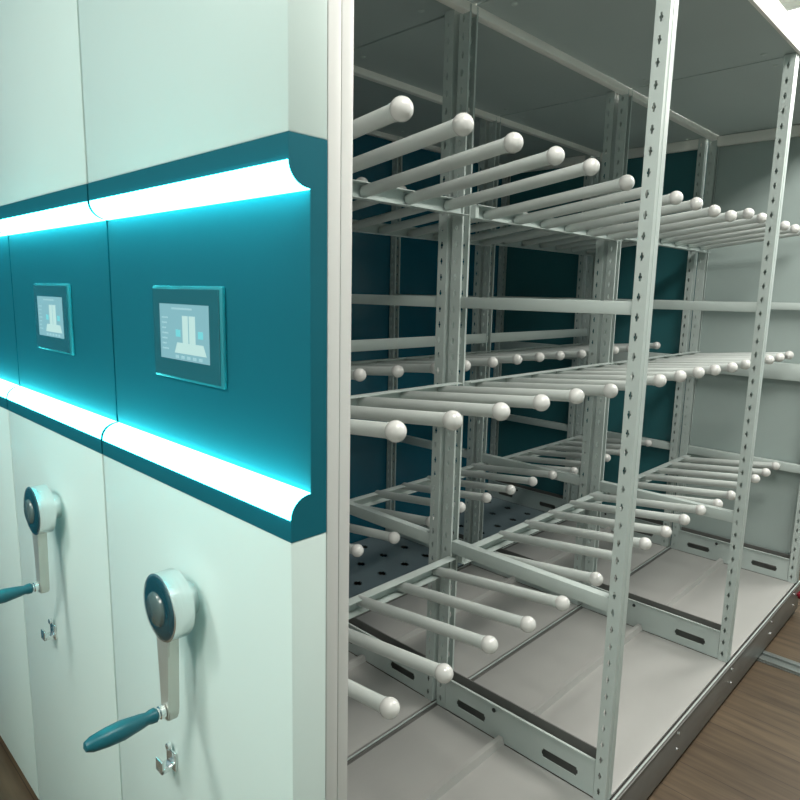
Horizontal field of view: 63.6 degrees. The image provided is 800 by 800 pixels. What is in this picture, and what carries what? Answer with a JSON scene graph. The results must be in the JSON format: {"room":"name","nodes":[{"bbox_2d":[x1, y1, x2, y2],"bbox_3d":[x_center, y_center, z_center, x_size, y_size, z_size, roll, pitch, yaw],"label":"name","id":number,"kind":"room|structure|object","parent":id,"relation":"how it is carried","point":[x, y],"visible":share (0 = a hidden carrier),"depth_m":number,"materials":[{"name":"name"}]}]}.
{"room":"storage room","nodes":[
{"label":"storage room","id":0,"kind":"room"},
{"bbox_2d":[0,520,799,799],"bbox_3d":[0.874,1.400,1.750,5.200,0.100,8.800,10,13,43],"label":"floor","id":1,"kind":"structure","parent":0,"point":[749,748],"depth_m":2.32,"materials":[{"name":"brown wood"}]},
{"bbox_2d":[736,643,799,675],"bbox_3d":[1.873,1.203,2.712,4.540,0.014,0.100,10,13,43],"label":"floor track","id":2,"kind":"object","parent":1,"relation":"on","point":[793,667],"visible":0.02,"depth_m":2.87,"materials":[{"name":"metal"}]},
{"bbox_2d":[0,75,593,798],"bbox_3d":[-0.260,-0.176,3.073,0.670,2.496,3.402,10,13,43],"label":"shelving unit","id":3,"kind":"object","parent":2,"relation":"on","point":[522,272],"visible":0.3,"depth_m":3.61,"materials":[{"name":"metal"}]},
{"bbox_2d":[349,537,462,597],"bbox_3d":[-0.210,0.890,3.338,0.618,0.004,0.996,10,13,43],"label":"tray","id":4,"kind":"object","parent":3,"relation":"on","point":[367,574],"depth_m":3.47,"materials":[{"name":"grey metal"}]},
{"bbox_2d":[433,497,545,538],"bbox_3d":[0.511,0.783,4.071,0.618,0.004,0.996,10,13,43],"label":"tray","id":5,"kind":"object","parent":3,"relation":"on","point":[502,516],"depth_m":4.25,"materials":[{"name":"grey metal"}]},
{"bbox_2d":[0,0,708,799],"bbox_3d":[0.210,-0.091,2.624,0.670,2.496,3.402,10,13,43],"label":"shelving unit","id":6,"kind":"object","parent":2,"relation":"on","point":[61,409],"visible":0.52,"depth_m":2.04,"materials":[{"name":"grey paint"}]},
{"bbox_2d":[347,651,430,758],"bbox_3d":[-0.453,1.075,2.158,0.625,0.034,0.979,10,13,43],"label":"tray","id":7,"kind":"object","parent":6,"relation":"on","point":[367,727],"depth_m":2.28,"materials":[{"name":"grey metal"}]},
{"bbox_2d":[357,565,576,678],"bbox_3d":[0.262,0.969,2.885,0.625,0.034,0.996,10,13,43],"label":"peg rack","id":8,"kind":"object","parent":6,"relation":"on","point":[470,661],"depth_m":2.85,"materials":[{"name":"white metal"}]},
{"bbox_2d":[506,521,666,585],"bbox_3d":[0.983,0.862,3.618,0.625,0.034,0.996,10,13,43],"label":"tray","id":9,"kind":"object","parent":6,"relation":"on","point":[640,558],"depth_m":3.65,"materials":[{"name":"grey metal"}]},
{"bbox_2d":[78,0,799,799],"bbox_3d":[0.690,-0.004,2.164,0.701,2.496,3.402,10,13,43],"label":"shelving unit","id":10,"kind":"object","parent":2,"relation":"on","point":[220,134],"visible":1,"depth_m":1.49,"materials":[{"name":"white paint"}]},
{"bbox_2d":[347,705,594,799],"bbox_3d":[0.016,1.160,1.709,0.625,0.034,0.979,10,13,43],"label":"tray","id":11,"kind":"object","parent":10,"relation":"on","point":[438,755],"depth_m":1.97,"materials":[{"name":"grey metal"}]},
{"bbox_2d":[474,608,725,798],"bbox_3d":[0.732,1.054,2.436,0.625,0.034,0.996,10,13,43],"label":"tray","id":12,"kind":"object","parent":10,"relation":"on","point":[556,677],"depth_m":2.42,"materials":[{"name":"grey metal"}]},
{"bbox_2d":[629,549,793,660],"bbox_3d":[1.452,0.947,3.169,0.625,0.034,0.996,10,13,43],"label":"tray","id":13,"kind":"object","parent":10,"relation":"on","point":[692,584],"depth_m":3.22,"materials":[{"name":"grey metal"}]},
{"bbox_2d":[349,134,501,565],"bbox_3d":[-0.831,-0.444,3.159,0.345,3.000,8.800,10,13,43],"label":"wall","id":14,"kind":"structure","parent":0,"point":[370,252],"depth_m":3.76,"materials":[{"name":"teal paint"}]},
{"bbox_2d":[778,0,793,3],"bbox_3d":[0.940,-1.657,1.239,5.200,0.100,8.800,10,13,43],"label":"ceiling","id":15,"kind":"structure","parent":0,"point":[780,1],"depth_m":3.06,"materials":[{"name":"paint"}]},
{"bbox_2d":[782,0,799,25],"bbox_3d":[2.252,-1.941,3.503,0.640,0.030,1.200,10,13,43],"label":"recessed light","id":16,"kind":"object","parent":15,"relation":"in","point":[792,7],"visible":0.12,"depth_m":3.08,"materials":[{"name":"paint"}]},
{"bbox_2d":[787,8,799,25],"bbox_3d":[2.252,-1.946,3.503,0.580,0.010,1.140,10,13,43],"label":"diffuser","id":17,"kind":"object","parent":16,"relation":"attached to","point":[794,12],"depth_m":3.15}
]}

